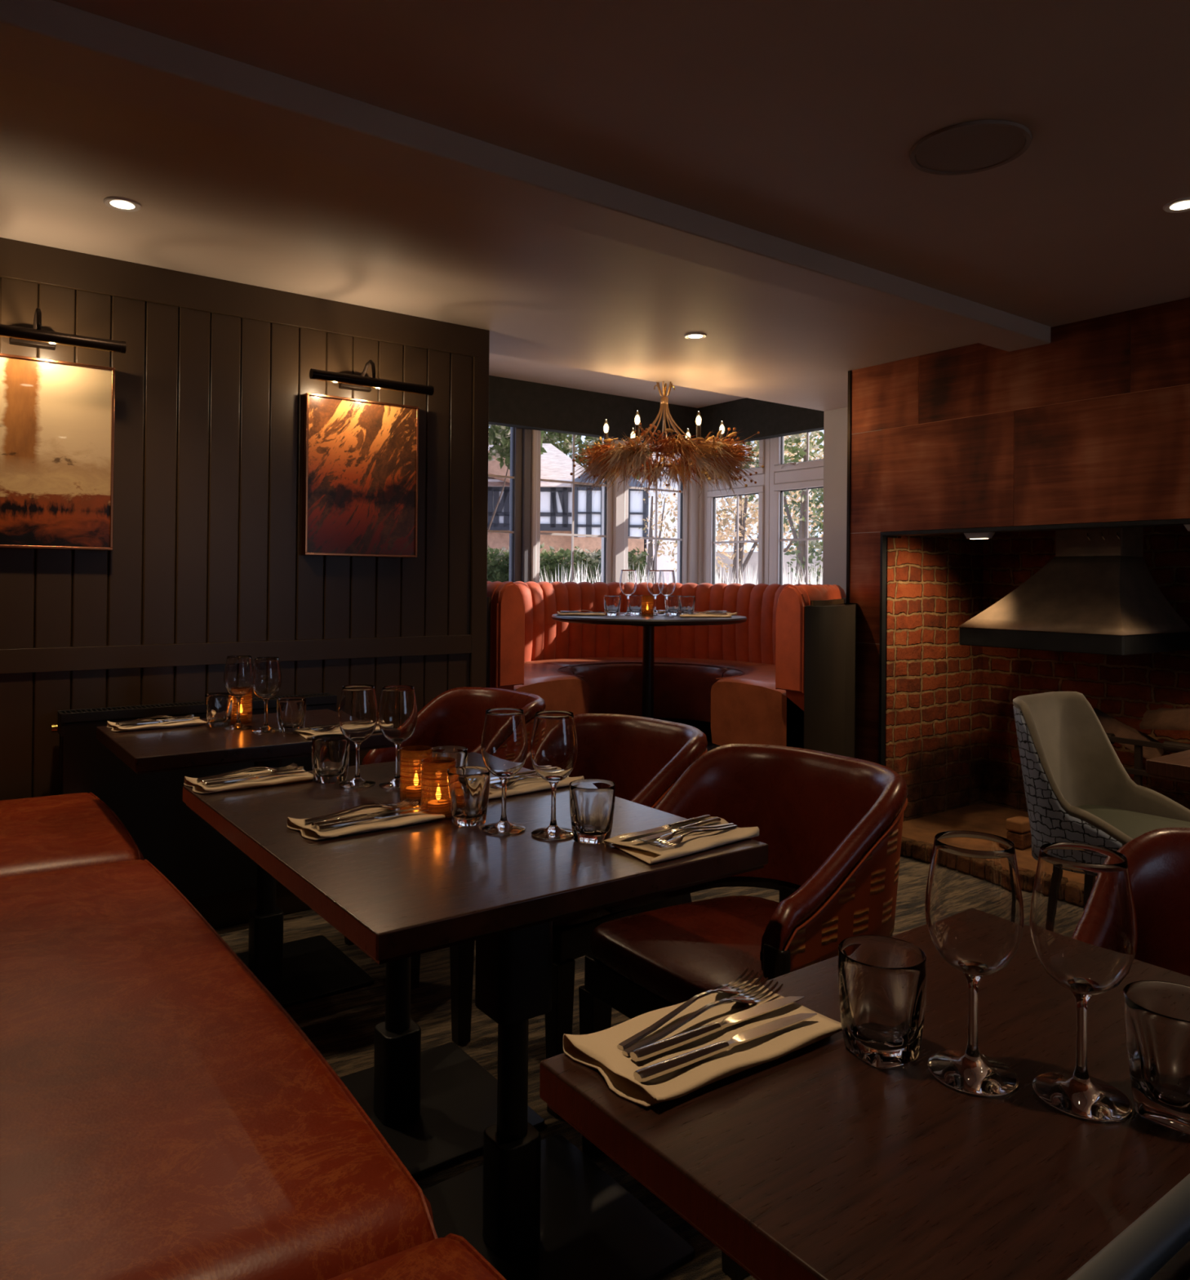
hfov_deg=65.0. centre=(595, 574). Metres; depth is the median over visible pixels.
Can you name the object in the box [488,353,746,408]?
ceiling
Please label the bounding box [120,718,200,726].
table knife
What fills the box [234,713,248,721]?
cup
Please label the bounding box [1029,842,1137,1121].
wine glass
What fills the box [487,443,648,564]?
house
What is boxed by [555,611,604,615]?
folded napkin
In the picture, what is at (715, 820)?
table knife
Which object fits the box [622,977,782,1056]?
fork
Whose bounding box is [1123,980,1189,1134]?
tumbler
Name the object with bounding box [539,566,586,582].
plant
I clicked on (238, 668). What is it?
bowl
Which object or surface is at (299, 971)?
dining table
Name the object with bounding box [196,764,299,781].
fork
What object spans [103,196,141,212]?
recessed light
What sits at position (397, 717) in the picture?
bowl
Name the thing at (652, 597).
glass
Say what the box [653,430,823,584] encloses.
tree
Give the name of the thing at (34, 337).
lamp
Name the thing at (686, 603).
tumbler
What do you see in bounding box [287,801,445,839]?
folded napkin
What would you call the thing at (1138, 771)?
rack
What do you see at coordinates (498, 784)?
fork
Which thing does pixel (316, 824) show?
table knife
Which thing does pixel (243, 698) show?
candle holder
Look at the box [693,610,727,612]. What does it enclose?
table knife
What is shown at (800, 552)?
tree
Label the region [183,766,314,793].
folded napkin
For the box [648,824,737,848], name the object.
fork
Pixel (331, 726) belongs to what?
fork
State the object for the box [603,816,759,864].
folded napkin
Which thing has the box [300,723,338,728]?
table knife
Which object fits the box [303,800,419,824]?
fork
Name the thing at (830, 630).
end panel
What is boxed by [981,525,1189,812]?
wall
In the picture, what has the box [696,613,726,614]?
table knife
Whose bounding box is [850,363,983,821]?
wall
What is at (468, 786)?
tumbler
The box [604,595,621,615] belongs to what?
tumbler
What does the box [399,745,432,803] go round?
glass
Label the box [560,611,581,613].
table knife
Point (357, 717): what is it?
bowl
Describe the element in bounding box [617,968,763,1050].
fork
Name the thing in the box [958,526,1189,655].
hood
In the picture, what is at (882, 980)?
tumbler
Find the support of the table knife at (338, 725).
on the folded napkin at (307, 733)
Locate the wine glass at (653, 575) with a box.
[646,569,662,615]
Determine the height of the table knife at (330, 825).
0.008 m
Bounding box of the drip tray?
[631,437,644,441]
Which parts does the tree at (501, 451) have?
crown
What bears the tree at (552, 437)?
on the ground
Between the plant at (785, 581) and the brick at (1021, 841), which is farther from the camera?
the plant at (785, 581)
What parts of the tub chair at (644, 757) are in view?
leg, leg, seat, backrest, seat frame, leg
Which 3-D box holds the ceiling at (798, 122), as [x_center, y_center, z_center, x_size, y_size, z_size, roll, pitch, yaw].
[1.210,-1.160,1.531,4.940,0.340,6.230,1,0,-36]
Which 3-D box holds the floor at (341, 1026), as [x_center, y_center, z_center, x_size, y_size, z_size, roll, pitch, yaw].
[0.993,1.247,1.260,4.320,0.100,6.050,1,0,-36]
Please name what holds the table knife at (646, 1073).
on the folded napkin at (599, 1051)
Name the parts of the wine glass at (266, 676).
stem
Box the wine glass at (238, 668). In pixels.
[223,655,253,729]
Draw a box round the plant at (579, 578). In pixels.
[558,560,601,583]
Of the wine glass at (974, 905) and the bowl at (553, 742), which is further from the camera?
the bowl at (553, 742)
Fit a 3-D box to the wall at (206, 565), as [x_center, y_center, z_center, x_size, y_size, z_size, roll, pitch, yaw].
[-1.537,0.090,3.172,2.490,2.190,0.330,1,0,-36]
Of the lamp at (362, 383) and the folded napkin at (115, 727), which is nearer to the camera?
the folded napkin at (115, 727)
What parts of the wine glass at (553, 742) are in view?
stem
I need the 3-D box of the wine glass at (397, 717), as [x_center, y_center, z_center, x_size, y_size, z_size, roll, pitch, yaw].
[-0.410,0.335,1.941,0.081,0.205,0.081,0,0,29]
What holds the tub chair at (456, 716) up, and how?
on the floor at (341, 1026)
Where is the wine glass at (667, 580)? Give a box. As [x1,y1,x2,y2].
[657,569,675,616]
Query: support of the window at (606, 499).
in the wall
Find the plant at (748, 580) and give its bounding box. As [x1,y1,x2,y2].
[722,563,758,585]
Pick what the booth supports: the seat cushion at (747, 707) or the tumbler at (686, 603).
the seat cushion at (747, 707)
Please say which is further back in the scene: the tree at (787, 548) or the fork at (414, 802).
the tree at (787, 548)
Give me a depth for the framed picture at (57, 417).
2.86 m
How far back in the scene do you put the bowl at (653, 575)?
4.71 m
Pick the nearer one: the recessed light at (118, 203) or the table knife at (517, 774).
the table knife at (517, 774)
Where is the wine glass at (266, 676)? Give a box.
[251,657,281,733]
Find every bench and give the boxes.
[0,792,506,1279]
[51,693,337,900]
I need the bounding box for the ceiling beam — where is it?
[0,0,1050,351]
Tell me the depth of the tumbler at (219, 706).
2.66 m
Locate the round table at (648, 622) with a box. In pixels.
[551,612,746,718]
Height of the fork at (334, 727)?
0.014 m
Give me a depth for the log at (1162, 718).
3.78 m
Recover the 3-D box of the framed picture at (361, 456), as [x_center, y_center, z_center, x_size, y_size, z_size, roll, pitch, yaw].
[-0.861,-0.357,3.452,0.433,0.576,0.040,1,0,-36]
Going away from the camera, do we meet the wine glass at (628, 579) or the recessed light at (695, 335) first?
the recessed light at (695, 335)
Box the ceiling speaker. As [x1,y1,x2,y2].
[909,120,1032,175]
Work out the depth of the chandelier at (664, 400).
4.74 m
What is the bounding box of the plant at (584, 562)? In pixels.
[582,561,631,583]
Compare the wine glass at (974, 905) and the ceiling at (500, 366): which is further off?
the ceiling at (500, 366)
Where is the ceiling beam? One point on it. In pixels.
(51, 41)
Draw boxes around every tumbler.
[204,692,233,728]
[276,697,306,733]
[311,733,349,783]
[428,745,467,799]
[447,765,490,826]
[569,778,616,844]
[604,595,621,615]
[629,595,644,614]
[664,595,679,615]
[678,595,694,615]
[837,934,926,1068]
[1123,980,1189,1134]
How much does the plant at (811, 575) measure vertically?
1.669 m
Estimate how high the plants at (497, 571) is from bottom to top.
2.121 m
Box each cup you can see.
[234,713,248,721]
[406,785,426,799]
[427,799,448,813]
[643,610,651,614]
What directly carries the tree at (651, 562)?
on the ground
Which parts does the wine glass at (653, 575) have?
stem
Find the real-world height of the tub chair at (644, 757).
0.800 m
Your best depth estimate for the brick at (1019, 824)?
3.91 m
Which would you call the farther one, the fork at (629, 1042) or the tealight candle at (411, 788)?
the tealight candle at (411, 788)
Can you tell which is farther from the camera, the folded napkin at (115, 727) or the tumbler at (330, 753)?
the folded napkin at (115, 727)
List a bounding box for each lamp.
[0,307,126,353]
[309,360,434,395]
[964,531,995,539]
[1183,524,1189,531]
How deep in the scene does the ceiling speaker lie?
2.15 m
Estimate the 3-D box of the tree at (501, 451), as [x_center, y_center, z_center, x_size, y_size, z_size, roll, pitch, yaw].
[-3.302,-2.393,30.134,3.644,8.155,3.261,1,0,-36]
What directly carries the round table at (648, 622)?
on the floor at (711, 745)
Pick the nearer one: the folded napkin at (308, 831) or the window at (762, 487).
the folded napkin at (308, 831)
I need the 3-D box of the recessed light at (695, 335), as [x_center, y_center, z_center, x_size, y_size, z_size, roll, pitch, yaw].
[0.412,-0.980,3.833,0.092,0.006,0.092,1,0,-36]
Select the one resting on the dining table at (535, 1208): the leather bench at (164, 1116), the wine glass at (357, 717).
the wine glass at (357, 717)
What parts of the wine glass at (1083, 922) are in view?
stem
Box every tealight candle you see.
[234,704,248,721]
[406,773,426,799]
[427,784,448,813]
[643,604,651,614]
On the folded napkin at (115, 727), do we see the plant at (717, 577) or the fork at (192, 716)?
the fork at (192, 716)
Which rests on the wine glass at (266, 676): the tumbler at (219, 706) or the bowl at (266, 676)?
the bowl at (266, 676)
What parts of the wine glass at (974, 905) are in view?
stem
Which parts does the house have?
timber frame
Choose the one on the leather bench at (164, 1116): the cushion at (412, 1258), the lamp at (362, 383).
the cushion at (412, 1258)
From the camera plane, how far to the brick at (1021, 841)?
3.91 m
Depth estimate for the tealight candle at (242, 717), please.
2.75 m
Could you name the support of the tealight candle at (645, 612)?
in the glass at (652, 597)
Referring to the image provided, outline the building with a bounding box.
[639,444,678,582]
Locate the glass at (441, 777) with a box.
[420,756,456,819]
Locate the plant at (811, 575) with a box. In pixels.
[792,563,822,584]
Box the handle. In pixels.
[780,462,797,468]
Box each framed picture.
[0,352,115,550]
[301,392,418,557]
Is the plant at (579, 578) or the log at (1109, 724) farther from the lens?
the plant at (579, 578)
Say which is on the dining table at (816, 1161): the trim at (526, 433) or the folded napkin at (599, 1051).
the folded napkin at (599, 1051)
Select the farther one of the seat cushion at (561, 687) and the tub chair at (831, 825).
the seat cushion at (561, 687)
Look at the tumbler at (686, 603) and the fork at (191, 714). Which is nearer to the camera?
the fork at (191, 714)
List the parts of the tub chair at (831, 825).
leg, seat frame, seat, leg, rail, backrest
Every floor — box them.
[214,855,1032,1279]
[706,741,720,751]
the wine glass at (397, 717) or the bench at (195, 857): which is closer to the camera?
the wine glass at (397, 717)
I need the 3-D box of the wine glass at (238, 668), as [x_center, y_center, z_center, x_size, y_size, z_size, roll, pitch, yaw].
[-1.015,0.334,2.662,0.081,0.205,0.081,1,0,2]
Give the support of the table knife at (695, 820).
on the folded napkin at (697, 842)
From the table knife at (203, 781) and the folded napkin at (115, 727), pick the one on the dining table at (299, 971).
the folded napkin at (115, 727)
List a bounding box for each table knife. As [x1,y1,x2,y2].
[118,717,194,724]
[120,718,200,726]
[201,768,303,783]
[204,771,307,785]
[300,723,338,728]
[308,724,339,728]
[311,805,422,826]
[316,808,431,830]
[489,772,538,783]
[490,769,536,779]
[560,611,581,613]
[618,814,711,837]
[630,995,804,1062]
[631,817,720,841]
[633,1013,817,1082]
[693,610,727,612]
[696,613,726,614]
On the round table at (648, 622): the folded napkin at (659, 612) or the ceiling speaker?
the folded napkin at (659, 612)
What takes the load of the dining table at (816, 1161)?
on the floor at (341, 1026)
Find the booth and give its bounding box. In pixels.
[486,581,846,748]
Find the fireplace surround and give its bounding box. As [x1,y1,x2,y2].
[846,297,1189,765]
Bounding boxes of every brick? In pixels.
[1005,815,1031,833]
[1006,830,1031,849]
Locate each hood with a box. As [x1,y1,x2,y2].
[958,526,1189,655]
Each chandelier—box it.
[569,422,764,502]
[600,381,724,466]
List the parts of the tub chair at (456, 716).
leg, leg, backrest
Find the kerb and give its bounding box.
[900,836,1035,892]
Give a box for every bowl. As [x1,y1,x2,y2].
[223,655,253,697]
[251,657,281,698]
[337,684,377,742]
[377,684,417,742]
[480,707,528,777]
[530,710,577,782]
[619,569,637,595]
[646,569,661,595]
[657,569,675,595]
[924,830,1024,976]
[1029,842,1137,995]
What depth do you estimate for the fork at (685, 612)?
4.54 m
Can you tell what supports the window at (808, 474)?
in the wall
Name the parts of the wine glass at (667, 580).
stem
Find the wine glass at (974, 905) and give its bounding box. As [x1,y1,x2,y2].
[924,830,1024,1096]
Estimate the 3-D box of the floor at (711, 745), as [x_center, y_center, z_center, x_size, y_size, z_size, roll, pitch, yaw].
[0.174,1.060,5.054,3.200,0.305,2.370,1,0,-36]
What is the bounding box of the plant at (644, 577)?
[627,564,662,583]
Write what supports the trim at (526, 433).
attached to the wall
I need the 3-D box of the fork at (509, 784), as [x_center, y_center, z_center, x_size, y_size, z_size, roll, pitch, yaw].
[-0.135,0.421,1.914,0.207,0.014,0.024,1,0,-42]
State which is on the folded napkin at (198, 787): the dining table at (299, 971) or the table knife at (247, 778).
the table knife at (247, 778)
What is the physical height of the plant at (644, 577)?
1.670 m
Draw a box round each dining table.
[96,709,401,1008]
[182,751,768,1279]
[539,924,1189,1279]
[1146,749,1189,782]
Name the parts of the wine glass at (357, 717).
stem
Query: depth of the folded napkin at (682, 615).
4.52 m
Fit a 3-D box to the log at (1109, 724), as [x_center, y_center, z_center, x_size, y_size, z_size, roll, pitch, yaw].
[2.238,0.672,3.941,0.300,0.204,0.149,0,0,33]
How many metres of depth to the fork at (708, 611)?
4.81 m
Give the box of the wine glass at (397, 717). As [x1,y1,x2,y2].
[377,684,417,789]
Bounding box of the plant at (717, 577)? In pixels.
[715,563,745,584]
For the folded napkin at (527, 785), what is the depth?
1.90 m
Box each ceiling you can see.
[0,0,1189,411]
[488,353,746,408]
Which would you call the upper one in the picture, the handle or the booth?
the handle
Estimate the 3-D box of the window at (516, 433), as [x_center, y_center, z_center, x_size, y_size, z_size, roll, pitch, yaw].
[-1.087,-0.407,5.478,1.500,1.340,0.070,1,0,-36]
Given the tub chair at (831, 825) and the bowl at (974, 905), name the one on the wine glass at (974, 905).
the bowl at (974, 905)
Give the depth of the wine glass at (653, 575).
4.72 m
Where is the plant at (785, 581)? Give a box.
[782,561,813,585]
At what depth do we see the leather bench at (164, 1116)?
1.12 m
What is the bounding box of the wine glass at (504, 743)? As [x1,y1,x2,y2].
[480,707,528,835]
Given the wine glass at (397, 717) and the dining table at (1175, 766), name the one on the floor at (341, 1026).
the dining table at (1175, 766)
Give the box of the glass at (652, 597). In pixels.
[640,595,653,615]
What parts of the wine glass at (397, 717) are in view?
stem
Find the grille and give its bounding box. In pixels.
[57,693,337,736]
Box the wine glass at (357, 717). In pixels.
[337,684,377,788]
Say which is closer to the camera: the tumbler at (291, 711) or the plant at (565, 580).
the tumbler at (291, 711)
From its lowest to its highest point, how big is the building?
8.300 m
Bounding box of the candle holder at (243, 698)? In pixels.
[231,688,253,724]
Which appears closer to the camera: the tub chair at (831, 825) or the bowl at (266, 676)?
the tub chair at (831, 825)
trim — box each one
[520,428,531,582]
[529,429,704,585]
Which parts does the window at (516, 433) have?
frame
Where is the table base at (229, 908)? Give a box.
[188,883,311,928]
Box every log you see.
[1093,707,1164,759]
[1139,707,1189,730]
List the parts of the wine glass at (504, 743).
stem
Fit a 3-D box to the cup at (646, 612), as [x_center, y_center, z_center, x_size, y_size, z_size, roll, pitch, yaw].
[0.262,0.188,4.679,0.038,0.018,0.038,1,0,-36]
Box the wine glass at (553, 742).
[530,710,577,839]
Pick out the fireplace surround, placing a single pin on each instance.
(1089, 427)
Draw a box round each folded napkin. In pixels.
[106,716,207,731]
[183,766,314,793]
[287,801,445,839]
[293,721,380,739]
[488,776,584,799]
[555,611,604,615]
[563,977,841,1107]
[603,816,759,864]
[642,610,665,613]
[680,613,731,617]
[693,611,737,615]
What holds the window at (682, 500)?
in the wall
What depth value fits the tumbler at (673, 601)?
4.75 m
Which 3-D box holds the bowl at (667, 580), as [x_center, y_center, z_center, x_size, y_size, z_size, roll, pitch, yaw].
[0.360,0.040,4.670,0.090,0.129,0.090,1,0,-40]
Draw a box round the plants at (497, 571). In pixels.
[487,542,648,583]
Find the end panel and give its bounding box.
[804,603,857,758]
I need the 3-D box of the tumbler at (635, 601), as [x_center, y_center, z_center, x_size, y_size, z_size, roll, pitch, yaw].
[0.208,0.154,4.799,0.083,0.100,0.083,0,0,39]
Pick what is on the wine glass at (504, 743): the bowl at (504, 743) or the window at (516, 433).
the bowl at (504, 743)
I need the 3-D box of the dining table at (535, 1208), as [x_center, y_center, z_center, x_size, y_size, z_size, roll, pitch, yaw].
[-0.304,0.813,1.752,0.683,0.750,1.050,1,0,-36]
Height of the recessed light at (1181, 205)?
0.006 m
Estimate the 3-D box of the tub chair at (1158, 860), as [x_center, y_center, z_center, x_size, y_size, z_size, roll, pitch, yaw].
[0.885,0.795,1.185,0.556,0.800,0.548,1,0,-33]
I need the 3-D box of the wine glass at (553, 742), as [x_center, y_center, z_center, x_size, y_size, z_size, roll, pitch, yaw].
[-0.070,0.336,1.579,0.081,0.205,0.081,0,0,23]
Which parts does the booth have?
arm, arm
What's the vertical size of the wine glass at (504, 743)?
0.205 m
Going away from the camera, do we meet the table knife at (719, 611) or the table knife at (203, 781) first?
the table knife at (203, 781)
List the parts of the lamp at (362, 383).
wall plate, swan arm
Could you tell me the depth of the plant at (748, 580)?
8.42 m
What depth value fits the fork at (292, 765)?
1.99 m
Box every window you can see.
[487,426,522,582]
[536,430,613,583]
[624,440,688,584]
[703,438,769,584]
[768,432,823,585]
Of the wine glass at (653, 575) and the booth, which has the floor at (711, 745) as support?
the booth
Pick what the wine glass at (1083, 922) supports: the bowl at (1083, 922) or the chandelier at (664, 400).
the bowl at (1083, 922)
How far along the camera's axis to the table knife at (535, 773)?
1.94 m
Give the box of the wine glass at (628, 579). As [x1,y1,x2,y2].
[619,569,637,615]
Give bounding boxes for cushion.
[0,792,144,877]
[327,1237,497,1279]
[513,663,588,715]
[524,657,774,722]
[711,665,791,746]
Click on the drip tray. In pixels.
(634, 438)
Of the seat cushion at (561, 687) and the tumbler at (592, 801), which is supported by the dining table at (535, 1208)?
the tumbler at (592, 801)
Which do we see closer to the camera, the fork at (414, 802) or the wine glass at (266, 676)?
the fork at (414, 802)
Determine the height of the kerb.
0.080 m
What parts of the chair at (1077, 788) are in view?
backrest, seat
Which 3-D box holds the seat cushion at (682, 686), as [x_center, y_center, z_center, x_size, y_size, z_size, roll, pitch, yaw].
[0.280,0.636,5.277,1.592,0.316,0.698,1,0,0]
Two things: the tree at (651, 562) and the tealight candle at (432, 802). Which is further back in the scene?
the tree at (651, 562)
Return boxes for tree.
[487,424,547,534]
[488,424,655,483]
[638,480,677,581]
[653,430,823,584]
[675,430,823,551]
[733,431,823,584]
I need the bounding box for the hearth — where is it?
[902,802,1037,871]
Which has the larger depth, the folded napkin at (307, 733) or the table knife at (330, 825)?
the folded napkin at (307, 733)
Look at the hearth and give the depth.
4.32 m
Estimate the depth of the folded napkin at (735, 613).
4.83 m
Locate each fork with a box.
[115,715,194,724]
[117,713,193,722]
[196,762,297,779]
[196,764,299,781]
[303,797,413,822]
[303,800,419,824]
[308,723,378,730]
[311,724,378,732]
[489,774,540,786]
[489,775,568,789]
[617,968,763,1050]
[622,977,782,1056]
[637,822,734,844]
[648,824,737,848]
[684,612,727,614]
[697,610,731,613]
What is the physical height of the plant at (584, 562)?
1.662 m
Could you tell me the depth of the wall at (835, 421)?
5.43 m
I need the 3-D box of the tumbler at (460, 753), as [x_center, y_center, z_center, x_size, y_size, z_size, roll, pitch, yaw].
[-0.292,0.392,1.857,0.077,0.092,0.077,0,0,44]
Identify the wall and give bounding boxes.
[0,237,489,800]
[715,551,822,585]
[822,407,847,595]
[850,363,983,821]
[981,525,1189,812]
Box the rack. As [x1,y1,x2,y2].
[1020,733,1189,786]
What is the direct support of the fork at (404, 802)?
on the folded napkin at (308, 831)
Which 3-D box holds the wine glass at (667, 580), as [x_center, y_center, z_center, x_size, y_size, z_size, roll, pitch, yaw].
[0.359,0.090,4.670,0.090,0.229,0.090,1,0,-40]
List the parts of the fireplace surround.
edge trim, opening trim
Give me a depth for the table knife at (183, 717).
2.66 m
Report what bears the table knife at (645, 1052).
on the folded napkin at (599, 1051)
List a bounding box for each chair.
[344,687,546,989]
[449,713,707,1118]
[578,743,908,1279]
[1013,691,1189,926]
[1066,1173,1189,1279]
[1116,827,1189,976]
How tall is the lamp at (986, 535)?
0.028 m
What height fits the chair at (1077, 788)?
0.825 m
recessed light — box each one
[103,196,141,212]
[684,332,706,339]
[1162,197,1189,213]
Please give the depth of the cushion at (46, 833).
2.30 m
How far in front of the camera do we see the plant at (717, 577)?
8.15 m

